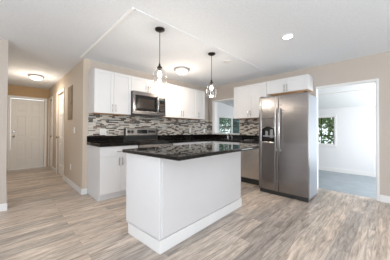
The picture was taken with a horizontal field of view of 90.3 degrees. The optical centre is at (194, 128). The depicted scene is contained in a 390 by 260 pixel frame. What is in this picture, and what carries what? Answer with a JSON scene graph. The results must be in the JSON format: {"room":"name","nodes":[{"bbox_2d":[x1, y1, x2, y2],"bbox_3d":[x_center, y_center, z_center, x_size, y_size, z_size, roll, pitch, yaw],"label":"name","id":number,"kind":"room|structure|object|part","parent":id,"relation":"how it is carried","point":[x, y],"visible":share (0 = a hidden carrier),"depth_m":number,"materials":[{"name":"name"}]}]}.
{"room":"kitchen","nodes":[
{"label":"kitchen","id":0,"kind":"room"},
{"bbox_2d":[0,39,7,203],"bbox_3d":[-3.952,-0.039,3.985,0.110,2.378,3.660,1,-1,-44],"label":"wall","id":1,"kind":"structure","parent":0,"point":[3,43],"depth_m":2.69,"materials":[{"name":"beige paint"}]},
{"bbox_2d":[0,180,6,211],"bbox_3d":[-4.996,1.084,2.929,3.084,0.100,3.654,1,-1,-44],"label":"baseboard","id":2,"kind":"structure","parent":1,"relation":"attached to","point":[3,207],"depth_m":2.69,"materials":[{"name":"white paint"}]},
{"bbox_2d":[6,84,48,170],"bbox_3d":[-4.888,-0.024,5.701,1.158,2.378,0.100,1,-1,-44],"label":"wall","id":3,"kind":"structure","parent":0,"point":[15,90],"depth_m":5.73,"materials":[{"name":"beige paint"}]},
{"bbox_2d":[10,98,43,169],"bbox_3d":[-4.872,0.157,5.661,0.740,2.000,0.107,1,-1,-44],"label":"door","id":4,"kind":"structure","parent":3,"relation":"in","point":[27,116],"depth_m":5.66,"materials":[{"name":"white paint"}]},
{"bbox_2d":[7,95,46,170],"bbox_3d":[-4.859,0.122,5.649,0.870,2.085,0.014,1,-1,-44],"label":"trim","id":5,"kind":"structure","parent":3,"relation":"attached to","point":[9,96],"depth_m":5.46,"materials":[{"name":"white paint"}]},
{"bbox_2d":[49,58,89,192],"bbox_3d":[-3.197,-0.028,4.726,0.110,2.378,3.660,1,-1,-44],"label":"wall","id":6,"kind":"structure","parent":0,"point":[75,144],"depth_m":3.75,"materials":[{"name":"paint"}]},
{"bbox_2d":[48,96,52,169],"bbox_3d":[-4.271,0.123,5.730,0.014,2.090,0.684,1,-1,-44],"label":"trim","id":7,"kind":"structure","parent":6,"relation":"attached to","point":[50,98],"depth_m":5.51,"materials":[{"name":"white paint"}]},
{"bbox_2d":[50,101,51,166],"bbox_3d":[-4.258,0.160,5.742,0.107,2.000,0.550,1,-1,-44],"label":"door","id":8,"kind":"structure","parent":6,"relation":"in","point":[51,101],"depth_m":5.88,"materials":[{"name":"white paint"}]},
{"bbox_2d":[56,94,62,175],"bbox_3d":[-3.285,0.153,4.750,0.107,2.000,0.750,1,-1,-44],"label":"door","id":9,"kind":"structure","parent":6,"relation":"in","point":[60,153],"depth_m":4.86,"materials":[{"name":"white paint"}]},
{"bbox_2d":[56,88,64,178],"bbox_3d":[-3.298,0.116,4.738,0.014,2.090,0.884,1,-1,-44],"label":"trim","id":10,"kind":"structure","parent":6,"relation":"attached to","point":[63,89],"depth_m":4.46,"materials":[{"name":"white paint"}]},
{"bbox_2d":[52,166,81,194],"bbox_3d":[-2.994,1.109,4.413,0.014,0.100,2.969,1,-1,-44],"label":"baseboard","id":11,"kind":"structure","parent":6,"relation":"attached to","point":[78,189],"depth_m":3.85,"materials":[{"name":"white paint"}]},
{"bbox_2d":[68,85,72,119],"bbox_3d":[-2.599,-0.527,4.028,0.024,0.695,0.380,1,-1,-44],"label":"electrical panel","id":12,"kind":"object","parent":6,"relation":"attached to","point":[70,89],"visible":1,"depth_m":3.96,"materials":[{"name":"grey paint"}]},
{"bbox_2d":[90,60,208,140],"bbox_3d":[-0.766,-0.019,4.625,3.218,2.378,0.110,1,-1,-44],"label":"wall","id":13,"kind":"structure","parent":0,"point":[93,64],"depth_m":4.35,"materials":[{"name":"beige paint"}]},
{"bbox_2d":[88,68,130,115],"bbox_3d":[-1.538,-0.628,3.544,0.643,0.744,0.354,1,-1,-44],"label":"upper cabinet","id":14,"kind":"object","parent":13,"relation":"attached to","point":[109,92],"visible":1,"depth_m":3.40,"materials":[{"name":"white paint"}]},
{"bbox_3d":[-1.558,-0.633,3.334,0.319,0.736,0.019,1,-1,-44],"label":"door","id":15,"kind":"part","parent":14,"relation":"part of","materials":[{"name":"white paint"}]},
{"bbox_3d":[-1.555,-0.258,3.556,0.610,0.004,0.293,1,-1,-44],"label":"panel","id":16,"kind":"part","parent":14,"relation":"part of","materials":[{"name":"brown wood"}]},
{"bbox_3d":[-1.327,-0.629,3.560,0.319,0.736,0.019,1,-1,-44],"label":"door","id":17,"kind":"part","parent":14,"relation":"part of","materials":[{"name":"white paint"}]},
{"bbox_2d":[131,76,163,94],"bbox_3d":[-1.040,-0.851,4.034,0.743,0.283,0.354,1,-1,-44],"label":"upper cabinet","id":18,"kind":"object","parent":13,"relation":"attached to","point":[137,84],"visible":0.7,"depth_m":3.90,"materials":[{"name":"white paint"}]},
{"bbox_3d":[-1.078,-0.854,3.806,0.369,0.279,0.019,1,-1,-44],"label":"door","id":19,"kind":"part","parent":18,"relation":"part of","materials":[{"name":"white paint"}]},
{"bbox_2d":[129,90,165,116],"bbox_3d":[-1.005,-0.484,3.993,0.738,0.444,0.444,1,-1,-44],"label":"microwave","id":20,"kind":"object","parent":18,"relation":"attached to","point":[145,104],"visible":0.98,"depth_m":3.85,"materials":[{"name":"silver metal"}]},
{"bbox_3d":[-0.969,-0.492,3.818,0.545,0.432,0.032,1,-1,-44],"label":"door","id":21,"kind":"part","parent":20,"relation":"part of","materials":[{"name":"silver metal"}]},
{"bbox_3d":[-0.705,-0.488,4.077,0.191,0.432,0.032,1,-1,-44],"label":"control panel","id":22,"kind":"part","parent":20,"relation":"part of","materials":[{"name":"silver metal"}]},
{"bbox_3d":[-0.812,-0.850,4.067,0.369,0.279,0.019,1,-1,-44],"label":"door","id":23,"kind":"part","parent":18,"relation":"part of","materials":[{"name":"white paint"}]},
{"bbox_2d":[88,114,208,135],"bbox_3d":[-0.735,-0.011,4.572,3.245,0.500,0.008,1,-1,-44],"label":"tile backsplash","id":24,"kind":"structure","parent":13,"relation":"attached to","point":[115,125],"depth_m":4.18,"materials":[{"name":"tile"}]},
{"bbox_2d":[100,129,106,134],"bbox_3d":[-1.705,0.065,3.607,0.118,0.116,0.009,1,-1,-44],"label":"wall outlet","id":25,"kind":"object","parent":24,"relation":"attached to","point":[102,131],"visible":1,"depth_m":3.61,"materials":[{"name":"white plastic"}]},
{"bbox_2d":[156,83,196,119],"bbox_3d":[-0.410,-0.612,4.651,1.020,0.744,0.354,1,-1,-44],"label":"upper cabinet","id":26,"kind":"object","parent":13,"relation":"attached to","point":[181,102],"visible":0.87,"depth_m":4.52,"materials":[{"name":"white paint"}]},
{"bbox_3d":[-0.496,-0.617,4.375,0.509,0.736,0.019,1,-1,-44],"label":"door","id":27,"kind":"part","parent":26,"relation":"part of","materials":[{"name":"white paint"}]},
{"bbox_3d":[-0.427,-0.241,4.663,0.987,0.004,0.293,1,-1,-44],"label":"panel","id":28,"kind":"part","parent":26,"relation":"part of","materials":[{"name":"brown wood"}]},
{"bbox_3d":[-0.131,-0.612,4.733,0.506,0.736,0.019,1,-1,-44],"label":"door","id":29,"kind":"part","parent":26,"relation":"part of","materials":[{"name":"white paint"}]},
{"bbox_2d":[190,90,204,119],"bbox_3d":[0.059,-0.605,5.111,0.287,0.744,0.354,1,-1,-44],"label":"upper cabinet","id":30,"kind":"object","parent":13,"relation":"attached to","point":[200,94],"visible":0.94,"depth_m":5.02,"materials":[{"name":"white paint"}]},
{"bbox_3d":[0.154,-0.607,5.013,0.286,0.736,0.019,1,-1,-44],"label":"door","id":31,"kind":"part","parent":30,"relation":"part of","materials":[{"name":"white paint"}]},
{"bbox_2d":[0,0,389,88],"bbox_3d":[-1.023,-1.299,1.894,7.656,0.120,11.160,1,-1,-44],"label":"ceiling","id":32,"kind":"structure","parent":0,"point":[46,38],"depth_m":2.57,"materials":[{"name":"paint"}]},
{"bbox_2d":[28,74,44,80],"bbox_3d":[-3.667,-1.158,4.482,0.302,0.126,0.302,1,-1,-44],"label":"ceiling light","id":33,"kind":"object","parent":32,"relation":"attached to","point":[36,77],"visible":1,"depth_m":4.41,"materials":[{"name":"white glass"}]},
{"bbox_3d":[-3.667,-1.147,4.482,0.235,0.075,0.235,1,-1,-44],"label":"lamp shade","id":34,"kind":"part","parent":33,"relation":"part of","materials":[{"name":"white glass"}]},
{"bbox_2d":[80,7,134,57],"bbox_3d":[-1.305,-1.227,2.675,0.028,0.010,1.930,1,-1,-44],"label":"trim","id":35,"kind":"structure","parent":32,"relation":"attached to","point":[132,8],"depth_m":2.40,"materials":[{"name":"white wood"}]},
{"bbox_2d":[155,27,165,84],"bbox_3d":[-0.437,-0.877,2.403,0.168,0.708,0.168,1,-1,-24],"label":"pendant light","id":36,"kind":"object","parent":32,"relation":"hanging from","point":[157,29],"visible":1,"depth_m":2.39,"materials":[{"name":"brown metal"}]},
{"bbox_2d":[174,67,189,74],"bbox_3d":[-0.267,-1.150,3.966,0.324,0.126,0.324,1,-1,-44],"label":"ceiling light","id":37,"kind":"object","parent":32,"relation":"attached to","point":[179,70],"visible":1,"depth_m":3.88,"materials":[{"name":"white glass"}]},
{"bbox_3d":[-0.267,-1.139,3.966,0.252,0.075,0.252,1,-1,-44],"label":"lamp shade","id":38,"kind":"part","parent":37,"relation":"part of","materials":[{"name":"white glass"}]},
{"bbox_2d":[134,9,262,70],"bbox_3d":[0.391,-1.218,3.018,2.850,0.006,0.045,1,-1,-44],"label":"trim","id":39,"kind":"structure","parent":32,"relation":"attached to","point":[135,10],"depth_m":2.55,"materials":[{"name":"paint"}]},
{"bbox_2d":[206,52,214,90],"bbox_3d":[0.269,-0.866,3.159,0.168,0.708,0.168,1,-1,-24],"label":"pendant light","id":40,"kind":"object","parent":32,"relation":"hanging from","point":[211,54],"visible":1,"depth_m":3.15,"materials":[{"name":"brown metal"}]},
{"bbox_2d":[281,33,294,39],"bbox_3d":[1.233,-1.218,2.581,0.170,0.008,0.170,1,-1,-44],"label":"recessed light","id":41,"kind":"object","parent":32,"relation":"in","point":[290,35],"visible":1,"depth_m":2.57,"materials":[{"name":"white plastic"}]},
{"bbox_2d":[0,166,389,259],"bbox_3d":[-1.065,1.198,1.835,7.566,0.120,11.160,1,-1,-44],"label":"floor","id":42,"kind":"structure","parent":0,"point":[45,217],"depth_m":2.20,"materials":[{"name":"brown wood"}]},
{"bbox_2d":[87,145,137,201],"bbox_3d":[-1.442,0.722,3.422,0.637,0.861,0.649,1,-1,-44],"label":"base cabinet","id":43,"kind":"object","parent":42,"relation":"on","point":[106,165],"visible":0.73,"depth_m":3.15,"materials":[{"name":"white paint"}]},
{"bbox_3d":[-1.358,0.746,3.107,0.316,0.586,0.019,1,-1,-44],"label":"door","id":44,"kind":"part","parent":43,"relation":"part of","materials":[{"name":"white paint"}]},
{"bbox_2d":[87,135,138,146],"bbox_3d":[-1.449,0.213,3.423,0.662,0.154,0.644,1,-1,-44],"label":"countertop","id":45,"kind":"structure","parent":43,"relation":"on","point":[98,141],"depth_m":3.42,"materials":[{"name":"black stone"}]},
{"bbox_3d":[-1.242,0.377,3.223,0.636,0.148,0.019,1,-1,-44],"label":"drawer","id":46,"kind":"part","parent":43,"relation":"part of","materials":[{"name":"white paint"}]},
{"bbox_3d":[-1.129,0.749,3.331,0.316,0.586,0.019,1,-1,-44],"label":"door","id":47,"kind":"part","parent":43,"relation":"part of","materials":[{"name":"white paint"}]},
{"bbox_2d":[124,128,172,147],"bbox_3d":[-0.915,0.577,3.894,0.762,1.167,0.694,1,-1,-44],"label":"range","id":48,"kind":"object","parent":42,"relation":"on","point":[144,136],"visible":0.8,"depth_m":3.93,"materials":[{"name":"silver metal"}]},
{"bbox_3d":[-1.119,0.074,4.111,0.714,0.148,0.016,1,-1,-44],"label":"control panel","id":49,"kind":"part","parent":48,"relation":"part of","materials":[{"name":"silver metal"}]},
{"bbox_2d":[125,139,172,142],"bbox_3d":[-0.911,0.248,3.896,0.762,0.016,0.575,1,-1,-44],"label":"cooktop","id":50,"kind":"object","parent":48,"relation":"in","point":[133,140],"depth_m":3.84,"materials":[{"name":"black glass"}]},
{"bbox_3d":[-0.721,0.276,3.701,0.756,0.043,0.028,1,-1,-44],"label":"trim","id":51,"kind":"part","parent":48,"relation":"part of","materials":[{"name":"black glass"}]},
{"bbox_3d":[-0.721,0.611,3.697,0.748,0.618,0.029,1,-1,-44],"label":"oven door","id":52,"kind":"part","parent":48,"relation":"part of","materials":[{"name":"silver metal"}]},
{"bbox_2d":[173,142,193,144],"bbox_3d":[-0.446,0.737,4.399,0.605,0.861,0.649,1,-1,-44],"label":"base cabinet","id":53,"kind":"object","parent":42,"relation":"on","point":[185,143],"visible":0.05,"depth_m":4.18,"materials":[{"name":"white paint"}]},
{"bbox_3d":[-0.246,0.391,4.201,0.604,0.148,0.019,1,-1,-44],"label":"drawer","id":54,"kind":"part","parent":53,"relation":"part of","materials":[{"name":"white paint"}]},
{"bbox_2d":[122,143,258,253],"bbox_3d":[0.051,0.691,2.422,0.910,0.913,1.572,0,-1,42],"label":"kitchen island","id":55,"kind":"object","parent":42,"relation":"on","point":[173,193],"visible":1,"depth_m":2.03,"materials":[{"name":"white paint"}]},
{"bbox_3d":[-0.540,0.645,1.970,0.594,0.758,0.012,0,-1,42],"label":"panel","id":56,"kind":"part","parent":55,"relation":"part of","materials":[{"name":"white paint"}]},
{"bbox_3d":[-0.017,1.088,2.505,0.555,0.121,1.528,0,-1,42],"label":"baseboard","id":57,"kind":"part","parent":55,"relation":"part of","materials":[{"name":"white paint"}]},
{"bbox_2d":[122,143,258,160],"bbox_3d":[0.043,0.254,2.415,0.910,0.038,1.542,0,-1,42],"label":"island countertop","id":58,"kind":"structure","parent":55,"relation":"on","point":[189,151],"depth_m":2.03,"materials":[{"name":"black stone"}]},
{"bbox_3d":[0.190,0.648,2.347,0.008,0.750,1.480,0,-1,42],"label":"seating panel","id":59,"kind":"part","parent":55,"relation":"part of","materials":[{"name":"white wood"}]},
{"bbox_2d":[193,141,212,143],"bbox_3d":[0.209,0.747,5.042,1.219,0.861,0.649,1,-1,-44],"label":"base cabinet","id":60,"kind":"object","parent":42,"relation":"on","point":[204,141],"visible":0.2,"depth_m":4.65,"materials":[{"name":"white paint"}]},
{"bbox_2d":[158,134,258,143],"bbox_3d":[0.474,0.233,4.342,1.836,0.150,2.027,1,-1,-44],"label":"countertop","id":61,"kind":"structure","parent":60,"relation":"on","point":[199,137],"depth_m":4.69,"materials":[{"name":"black stone"}]},
{"bbox_2d":[213,141,239,144],"bbox_3d":[0.908,0.746,4.738,0.649,0.861,0.782,1,-1,-44],"label":"base cabinet","id":62,"kind":"object","parent":42,"relation":"on","point":[217,142],"visible":0.02,"depth_m":4.53,"materials":[{"name":"white paint"}]},
{"bbox_2d":[240,143,258,184],"bbox_3d":[1.378,0.743,4.228,0.656,0.858,0.592,1,-1,-44],"label":"dishwasher","id":63,"kind":"object","parent":42,"relation":"on","point":[249,158],"visible":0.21,"depth_m":4.06,"materials":[{"name":"silver metal"}]},
{"bbox_3d":[1.224,1.112,4.074,0.015,0.116,0.586,1,-1,-44],"label":"kick plate","id":64,"kind":"part","parent":63,"relation":"part of","materials":[{"name":"black plastic"}]},
{"bbox_2d":[259,91,316,201],"bbox_3d":[1.644,0.288,3.476,0.628,1.749,0.822,1,-1,-44],"label":"refrigerator","id":65,"kind":"object","parent":42,"relation":"on","point":[288,122],"visible":1,"depth_m":3.26,"materials":[{"name":"grey metal"}]},
{"bbox_3d":[1.325,-0.107,3.493,0.056,0.145,0.226,1,-1,-44],"label":"dispenser panel","id":66,"kind":"part","parent":65,"relation":"part of","materials":[{"name":"silver metal"}]},
{"bbox_3d":[1.334,0.261,3.497,0.070,1.660,0.358,1,-1,-44],"label":"freezer door","id":67,"kind":"part","parent":65,"relation":"part of","materials":[{"name":"silver metal"}]},
{"bbox_3d":[1.391,0.022,3.346,0.081,0.756,0.025,1,-1,-44],"label":"door handle","id":68,"kind":"part","parent":65,"relation":"part of","materials":[{"name":"silver metal"}]},
{"bbox_3d":[1.439,0.021,3.298,0.081,0.756,0.025,1,-1,-44],"label":"door handle","id":69,"kind":"part","parent":65,"relation":"part of","materials":[{"name":"silver metal"}]},
{"bbox_3d":[1.624,0.259,3.201,0.070,1.660,0.456,1,-1,-44],"label":"fridge door","id":70,"kind":"part","parent":65,"relation":"part of","materials":[{"name":"silver metal"}]},
{"bbox_2d":[217,102,239,133],"bbox_3d":[1.271,0.167,7.316,3.244,2.481,0.100,1,-1,-44],"label":"wall","id":71,"kind":"structure","parent":0,"point":[222,109],"depth_m":7.06,"materials":[{"name":"white paint"}]},
{"bbox_2d":[218,115,237,132],"bbox_3d":[1.347,0.071,7.350,1.560,1.065,0.100,1,-1,-44],"label":"window","id":72,"kind":"structure","parent":71,"relation":"in","point":[219,116],"depth_m":7.26,"materials":[{"name":"white paint"}]},
{"bbox_3d":[1.326,0.068,7.371,1.450,0.960,0.040,1,-1,-44],"label":"frame","id":73,"kind":"part","parent":72,"relation":"part of","materials":[{"name":"white paint"}]},
{"bbox_2d":[229,88,375,104],"bbox_3d":[3.022,-0.879,5.329,0.050,0.021,5.200,1,-1,-44],"label":"trim","id":74,"kind":"structure","parent":71,"relation":"attached to","point":[371,88],"depth_m":4.68,"materials":[{"name":"white paint"}]},
{"bbox_2d":[221,83,375,108],"bbox_3d":[3.132,-0.917,5.543,3.394,0.515,5.350,1,-1,-44],"label":"ceiling","id":75,"kind":"structure","parent":0,"point":[366,97],"depth_m":5.15,"materials":[{"name":"white paint"}]},
{"bbox_2d":[209,51,389,195],"bbox_3d":[2.908,-0.020,3.256,0.110,2.378,7.210,1,-1,-44],"label":"wall","id":76,"kind":"structure","parent":0,"point":[375,66],"depth_m":3.28,"materials":[{"name":"beige paint"}]},
{"bbox_2d":[212,98,233,133],"bbox_3d":[0.866,-0.321,5.332,0.124,0.960,0.920,1,-1,-44],"label":"trim","id":77,"kind":"structure","parent":76,"relation":"attached to","point":[214,103],"depth_m":5.59,"materials":[{"name":"white paint"}]},
{"bbox_2d":[209,119,258,134],"bbox_3d":[1.132,-0.033,4.982,0.008,0.399,2.021,1,-1,-44],"label":"tile backsplash","id":78,"kind":"structure","parent":76,"relation":"attached to","point":[247,126],"depth_m":4.80,"materials":[{"name":"tile"}]},
{"bbox_2d":[234,82,269,118],"bbox_3d":[1.338,-0.616,4.531,0.354,0.764,0.830,1,-1,-44],"label":"upper cabinet","id":79,"kind":"object","parent":76,"relation":"attached to","point":[246,98],"visible":0.86,"depth_m":4.44,"materials":[{"name":"white paint"}]},
{"bbox_3d":[1.097,-0.618,4.582,0.019,0.756,0.419,1,-1,-44],"label":"door","id":80,"kind":"part","parent":79,"relation":"part of","materials":[{"name":"white paint"}]},
{"bbox_3d":[1.389,-0.620,4.285,0.019,0.756,0.406,1,-1,-44],"label":"door","id":81,"kind":"part","parent":79,"relation":"part of","materials":[{"name":"white paint"}]},
{"bbox_2d":[267,74,312,95],"bbox_3d":[1.910,-0.861,3.952,0.354,0.282,0.790,1,-1,-44],"label":"upper cabinet","id":82,"kind":"object","parent":76,"relation":"attached to","point":[296,84],"visible":0.98,"depth_m":3.81,"materials":[{"name":"white paint"}]},
{"bbox_3d":[1.673,-0.863,4.000,0.019,0.274,0.389,1,-1,-44],"label":"door","id":83,"kind":"part","parent":82,"relation":"part of","materials":[{"name":"white paint"}]},
{"bbox_3d":[1.925,-0.722,3.966,0.293,0.004,0.757,1,-1,-44],"label":"panel","id":84,"kind":"part","parent":82,"relation":"part of","materials":[{"name":"brown wood"}]},
{"bbox_3d":[1.950,-0.865,3.717,0.019,0.274,0.396,1,-1,-44],"label":"door","id":85,"kind":"part","parent":82,"relation":"part of","materials":[{"name":"white paint"}]},
{"bbox_2d":[317,188,375,200],"bbox_3d":[2.670,1.220,3.466,0.130,0.101,0.860,1,-1,-44],"label":"trim","id":86,"kind":"structure","parent":76,"relation":"attached to","point":[368,198],"depth_m":3.44,"materials":[{"name":"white wood"}]},
{"bbox_2d":[316,78,379,200],"bbox_3d":[2.687,0.183,3.471,0.122,1.976,0.888,1,-1,-44],"label":"trim","id":87,"kind":"structure","parent":76,"relation":"attached to","point":[376,81],"depth_m":3.15,"materials":[{"name":"white paint"}]},
{"bbox_2d":[380,195,389,202],"bbox_3d":[4.170,1.104,1.865,0.014,0.110,3.468,1,-1,-44],"label":"baseboard","id":88,"kind":"structure","parent":76,"relation":"attached to","point":[383,198],"depth_m":3.06,"materials":[{"name":"white paint"}]},
{"bbox_2d":[318,105,375,172],"bbox_3d":[4.285,0.337,6.630,0.100,2.150,5.300,1,-1,-44],"label":"wall","id":89,"kind":"structure","parent":0,"point":[355,149],"depth_m":5.97,"materials":[{"name":"white paint"}]},
{"bbox_2d":[318,115,336,146],"bbox_3d":[4.019,0.076,6.854,0.090,1.025,1.620,1,-1,-44],"label":"window","id":90,"kind":"structure","parent":89,"relation":"in","point":[321,116],"depth_m":6.36,"materials":[{"name":"white paint"}]},
{"bbox_2d":[318,166,375,176],"bbox_3d":[4.275,1.346,6.543,0.014,0.130,5.200,1,-1,-44],"label":"baseboard","id":91,"kind":"structure","parent":89,"relation":"attached to","point":[363,173],"depth_m":6.03,"materials":[{"name":"white paint"}]},
{"bbox_2d":[318,170,375,198],"bbox_3d":[3.123,1.445,5.481,3.344,0.100,5.300,1,-1,-44],"label":"floor","id":92,"kind":"structure","parent":0,"point":[365,186],"depth_m":4.90,"materials":[{"name":"grey carpet"}]},
{"label":"outside","id":93,"kind":"structure","parent":0,"visible":0},
{"bbox_3d":[0.239,1.604,5.522,34.000,0.160,32.000,1,-1,-44],"label":"ground","id":94,"kind":"structure","parent":93,"visible":0},
{"bbox_2d":[219,118,226,125],"bbox_3d":[0.227,-0.203,11.112,3.703,4.314,4.272,1,-1,-44],"label":"shrub","id":95,"kind":"object","parent":94,"relation":"on","point":[221,120],"visible":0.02,"depth_m":11.78,"materials":[{"name":"green plant"}]},
{"bbox_2d":[219,118,238,133],"bbox_3d":[2.538,-0.249,13.985,4.355,4.429,4.398,1,-1,-44],"label":"shrub","id":96,"kind":"object","parent":94,"relation":"on","point":[235,121],"visible":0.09,"depth_m":13.64,"materials":[{"name":"green plant"}]},
{"bbox_2d":[318,117,333,143],"bbox_3d":[7.697,-0.741,9.082,4.846,5.197,5.223,1,-1,-33],"label":"leafy tree","id":97,"kind":"object","parent":94,"relation":"on","point":[327,125],"visible":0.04,"depth_m":11.29,"materials":[{"name":"green plant"}]},
{"bbox_2d":[318,117,333,140],"bbox_3d":[9.318,-1.206,15.748,6.122,5.932,6.073,1,-1,-44],"label":"leafy tree","id":98,"kind":"object","parent":94,"relation":"on","point":[326,119],"visible":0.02,"depth_m":15.54,"materials":[{"name":"green plant"}]}
]}

